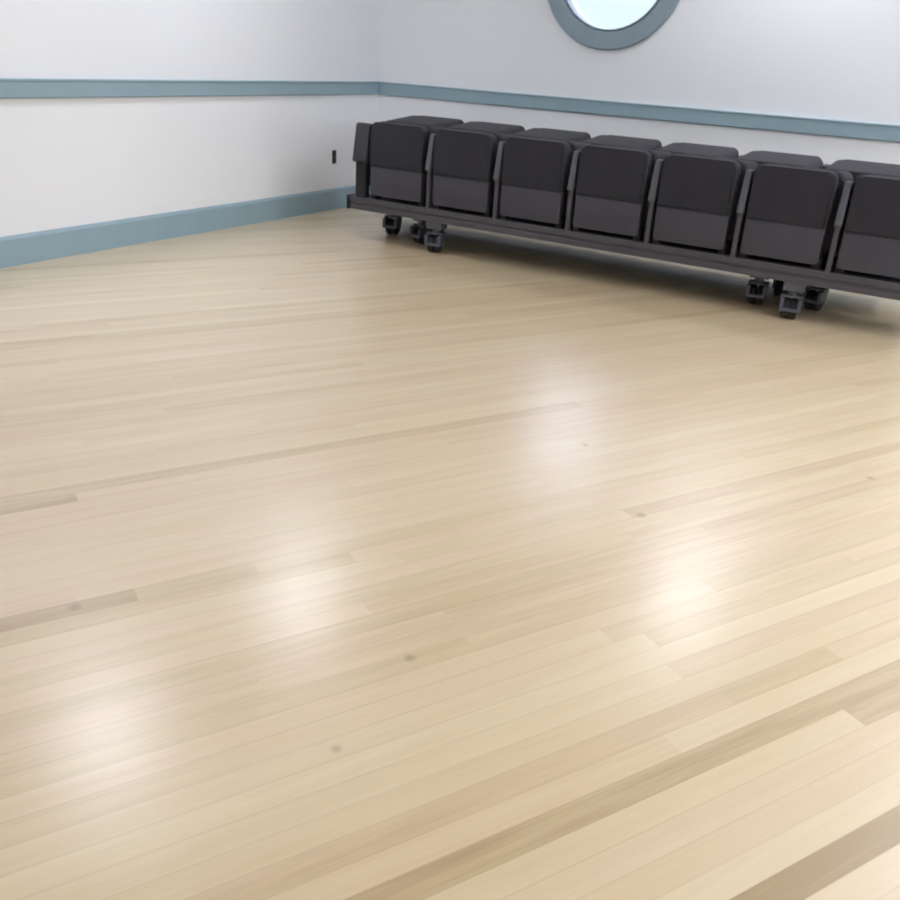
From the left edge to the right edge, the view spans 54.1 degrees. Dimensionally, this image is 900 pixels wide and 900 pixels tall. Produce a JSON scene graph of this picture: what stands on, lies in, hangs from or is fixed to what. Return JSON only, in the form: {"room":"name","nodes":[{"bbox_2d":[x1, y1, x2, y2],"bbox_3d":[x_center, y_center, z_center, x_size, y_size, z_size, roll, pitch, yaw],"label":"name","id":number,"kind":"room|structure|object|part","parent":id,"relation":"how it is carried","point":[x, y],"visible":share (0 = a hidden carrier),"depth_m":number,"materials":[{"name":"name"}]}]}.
{"room":"multipurpose hall","nodes":[
{"label":"multipurpose hall","id":0,"kind":"room"},
{"bbox_2d":[0,0,380,236],"bbox_3d":[-3.233,-1.803,3.269,0.160,2.700,10.320,17,28,27],"label":"wall","id":1,"kind":"structure","parent":0,"point":[65,162],"depth_m":5.63,"materials":[{"name":"paint"}]},
{"bbox_2d":[0,185,370,267],"bbox_3d":[-3.229,-0.627,3.751,0.018,0.165,10.000,17,28,27],"label":"baseboard","id":2,"kind":"structure","parent":1,"relation":"attached to","point":[19,249],"depth_m":5.75,"materials":[{"name":"paint"}]},
{"bbox_2d":[0,78,379,98],"bbox_3d":[-3.177,-1.392,3.402,0.028,0.100,10.000,17,28,27],"label":"trim","id":3,"kind":"structure","parent":1,"relation":"attached to","point":[10,88],"depth_m":5.54,"materials":[{"name":"paint"}]},
{"bbox_2d":[332,150,335,163],"bbox_3d":[-0.931,-2.359,7.096,0.010,0.104,0.048,17,28,27],"label":"wall outlet","id":4,"kind":"object","parent":1,"relation":"attached to","point":[333,151],"visible":1,"depth_m":7.09,"materials":[{"name":"grey plastic"}]},
{"bbox_2d":[0,207,899,899],"bbox_3d":[0.171,0.478,1.975,8.000,0.001,10.000,17,28,27],"label":"floor","id":5,"kind":"structure","parent":0,"point":[342,557],"depth_m":2.28,"materials":[{"name":"brown wood"}]},
{"bbox_2d":[347,121,899,318],"bbox_3d":[0.994,-1.437,5.362,3.745,0.788,0.466,17,28,27],"label":"row of seats","id":6,"kind":"object","parent":5,"relation":"on","point":[785,218],"visible":1,"depth_m":5.04,"materials":[{"name":"black fabric"}]},
{"bbox_3d":[-0.580,-2.065,5.924,0.112,0.246,0.105,17,28,27],"label":"armrest","id":7,"kind":"part","parent":6,"relation":"part of","materials":[{"name":"black plastic"}]},
{"bbox_2d":[370,122,429,172],"bbox_3d":[-0.332,-1.994,5.802,0.410,0.283,0.087,17,28,27],"label":"seat cushion","id":8,"kind":"object","parent":6,"relation":"on","point":[394,147],"depth_m":5.76,"materials":[{"name":"black fabric"}]},
{"bbox_3d":[-0.219,-2.002,6.007,0.462,0.428,0.354,17,28,27],"label":"backrest","id":9,"kind":"part","parent":6,"relation":"part of","materials":[{"name":"black fabric"}]},
{"bbox_3d":[-0.115,-1.914,5.676,0.035,0.228,0.105,17,28,27],"label":"armrest","id":10,"kind":"part","parent":6,"relation":"part of","materials":[{"name":"grey plastic"}]},
{"bbox_2d":[433,129,497,182],"bbox_3d":[0.095,-1.863,5.572,0.410,0.283,0.087,17,28,27],"label":"seat cushion","id":11,"kind":"object","parent":6,"relation":"on","point":[459,156],"depth_m":5.53,"materials":[{"name":"black fabric"}]},
{"bbox_3d":[0.208,-1.871,5.777,0.462,0.428,0.354,17,28,27],"label":"backrest","id":12,"kind":"part","parent":6,"relation":"part of","materials":[{"name":"black fabric"}]},
{"bbox_3d":[0.312,-1.783,5.446,0.035,0.228,0.105,17,28,27],"label":"armrest","id":13,"kind":"part","parent":6,"relation":"part of","materials":[{"name":"grey plastic"}]},
{"bbox_2d":[501,136,571,192],"bbox_3d":[0.522,-1.732,5.341,0.410,0.283,0.087,17,28,27],"label":"seat cushion","id":14,"kind":"object","parent":6,"relation":"on","point":[528,164],"depth_m":5.30,"materials":[{"name":"black fabric"}]},
{"bbox_3d":[0.636,-1.740,5.546,0.462,0.428,0.354,17,28,27],"label":"backrest","id":15,"kind":"part","parent":6,"relation":"part of","materials":[{"name":"black fabric"}]},
{"bbox_3d":[0.739,-1.653,5.216,0.035,0.228,0.105,17,28,27],"label":"armrest","id":16,"kind":"part","parent":6,"relation":"part of","materials":[{"name":"grey plastic"}]},
{"bbox_2d":[576,145,652,203],"bbox_3d":[0.950,-1.601,5.111,0.410,0.283,0.087,17,28,27],"label":"seat cushion","id":17,"kind":"object","parent":6,"relation":"on","point":[604,174],"depth_m":5.07,"materials":[{"name":"black fabric"}]},
{"bbox_3d":[1.063,-1.610,5.316,0.462,0.428,0.354,17,28,27],"label":"backrest","id":18,"kind":"part","parent":6,"relation":"part of","materials":[{"name":"black fabric"}]},
{"bbox_3d":[1.167,-1.522,4.985,0.035,0.228,0.105,17,28,27],"label":"armrest","id":19,"kind":"part","parent":6,"relation":"part of","materials":[{"name":"grey plastic"}]},
{"bbox_2d":[657,154,740,215],"bbox_3d":[1.377,-1.470,4.880,0.410,0.283,0.087,17,28,27],"label":"seat cushion","id":20,"kind":"object","parent":6,"relation":"on","point":[691,185],"depth_m":4.85,"materials":[{"name":"black fabric"}]},
{"bbox_3d":[1.490,-1.479,5.085,0.462,0.428,0.354,17,28,27],"label":"backrest","id":21,"kind":"part","parent":6,"relation":"part of","materials":[{"name":"black fabric"}]},
{"bbox_3d":[1.594,-1.391,4.755,0.035,0.228,0.105,17,28,27],"label":"armrest","id":22,"kind":"part","parent":6,"relation":"part of","materials":[{"name":"grey plastic"}]},
{"bbox_2d":[746,164,838,229],"bbox_3d":[1.804,-1.340,4.650,0.410,0.283,0.087,17,28,27],"label":"seat cushion","id":23,"kind":"object","parent":6,"relation":"on","point":[779,196],"depth_m":4.62,"materials":[{"name":"black fabric"}]},
{"bbox_3d":[1.917,-1.348,4.855,0.462,0.428,0.354,17,28,27],"label":"backrest","id":24,"kind":"part","parent":6,"relation":"part of","materials":[{"name":"black fabric"}]},
{"bbox_3d":[2.021,-1.260,4.524,0.035,0.228,0.105,17,28,27],"label":"armrest","id":25,"kind":"part","parent":6,"relation":"part of","materials":[{"name":"grey plastic"}]},
{"bbox_3d":[2.345,-1.217,4.625,0.462,0.428,0.354,17,28,27],"label":"backrest","id":26,"kind":"part","parent":6,"relation":"part of","materials":[{"name":"black fabric"}]},
{"bbox_2d":[844,175,899,239],"bbox_3d":[2.232,-1.209,4.420,0.410,0.283,0.087,17,28,27],"label":"seat cushion","id":27,"kind":"object","parent":6,"relation":"on","point":[872,206],"depth_m":4.43,"materials":[{"name":"black fabric"}]},
{"bbox_2d":[386,115,899,295],"bbox_3d":[1.118,-1.644,5.837,3.745,0.788,0.464,17,28,27],"label":"row of seats","id":28,"kind":"object","parent":5,"relation":"on","point":[856,168],"visible":0.16,"depth_m":5.49,"materials":[{"name":"black fabric"}]},
{"bbox_3d":[-0.212,-2.191,6.426,0.462,0.428,0.354,17,28,27],"label":"backrest","id":29,"kind":"part","parent":28,"relation":"part of","materials":[{"name":"black fabric"}]},
{"bbox_2d":[426,116,463,123],"bbox_3d":[-0.091,-2.328,6.573,0.410,0.283,0.087,17,28,27],"label":"seat cushion","id":30,"kind":"object","parent":28,"relation":"on","point":[460,121],"depth_m":6.45,"materials":[{"name":"black fabric"}]},
{"bbox_3d":[0.215,-2.061,6.196,0.462,0.428,0.354,17,28,27],"label":"backrest","id":31,"kind":"part","parent":28,"relation":"part of","materials":[{"name":"black fabric"}]},
{"bbox_2d":[484,122,524,130],"bbox_3d":[0.336,-2.197,6.343,0.410,0.283,0.087,17,28,27],"label":"seat cushion","id":32,"kind":"object","parent":28,"relation":"on","point":[522,128],"depth_m":6.22,"materials":[{"name":"black fabric"}]},
{"bbox_3d":[0.642,-1.930,5.965,0.462,0.428,0.354,17,28,27],"label":"backrest","id":33,"kind":"part","parent":28,"relation":"part of","materials":[{"name":"black fabric"}]},
{"bbox_2d":[542,128,590,138],"bbox_3d":[0.764,-2.066,6.112,0.410,0.283,0.087,17,28,27],"label":"seat cushion","id":34,"kind":"object","parent":28,"relation":"on","point":[588,135],"depth_m":6.00,"materials":[{"name":"black fabric"}]},
{"bbox_3d":[1.070,-1.799,5.735,0.462,0.428,0.354,17,28,27],"label":"backrest","id":35,"kind":"part","parent":28,"relation":"part of","materials":[{"name":"black fabric"}]},
{"bbox_2d":[609,135,661,146],"bbox_3d":[1.191,-1.935,5.882,0.410,0.283,0.087,17,28,27],"label":"seat cushion","id":36,"kind":"object","parent":28,"relation":"on","point":[658,141],"depth_m":5.78,"materials":[{"name":"black fabric"}]},
{"bbox_3d":[1.497,-1.668,5.504,0.462,0.428,0.354,17,28,27],"label":"backrest","id":37,"kind":"part","parent":28,"relation":"part of","materials":[{"name":"black fabric"}]},
{"bbox_2d":[681,142,738,153],"bbox_3d":[1.618,-1.805,5.651,0.410,0.283,0.087,17,28,27],"label":"seat cushion","id":38,"kind":"object","parent":28,"relation":"on","point":[681,142],"depth_m":5.56,"materials":[{"name":"black fabric"}]},
{"bbox_3d":[1.925,-1.537,5.274,0.462,0.428,0.354,17,28,27],"label":"backrest","id":39,"kind":"part","parent":28,"relation":"part of","materials":[{"name":"black fabric"}]},
{"bbox_2d":[764,151,821,159],"bbox_3d":[2.046,-1.674,5.421,0.410,0.283,0.087,17,28,27],"label":"seat cushion","id":40,"kind":"object","parent":28,"relation":"on","point":[764,151],"depth_m":5.33,"materials":[{"name":"black fabric"}]},
{"bbox_3d":[2.352,-1.406,5.043,0.462,0.428,0.354,17,28,27],"label":"backrest","id":41,"kind":"part","parent":28,"relation":"part of","materials":[{"name":"black fabric"}]},
{"bbox_2d":[845,159,899,165],"bbox_3d":[2.473,-1.543,5.191,0.410,0.283,0.087,17,28,27],"label":"seat cushion","id":42,"kind":"object","parent":28,"relation":"on","point":[845,159],"depth_m":5.13,"materials":[{"name":"black fabric"}]},
{"bbox_2d":[378,0,899,164],"bbox_3d":[2.883,-2.404,5.434,8.000,2.700,0.160,17,28,27],"label":"wall","id":43,"kind":"structure","parent":0,"point":[822,59],"depth_m":6.09,"materials":[{"name":"paint"}]},
{"bbox_2d":[548,0,679,50],"bbox_3d":[1.161,-3.352,6.117,1.059,1.059,0.130,17,28,27],"label":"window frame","id":44,"kind":"structure","parent":43,"relation":"in","point":[568,16],"depth_m":6.25,"materials":[{"name":"paint"}]},
{"bbox_3d":[1.162,-3.353,6.119,0.810,0.810,0.125,17,28,27],"label":"frame","id":45,"kind":"part","parent":44,"relation":"part of","materials":[{"name":"paint"}]},
{"bbox_2d":[379,82,899,142],"bbox_3d":[2.810,-1.986,5.535,8.000,0.100,0.028,17,28,27],"label":"trim","id":46,"kind":"structure","parent":43,"relation":"attached to","point":[793,124],"depth_m":6.24,"materials":[{"name":"paint"}]}
]}

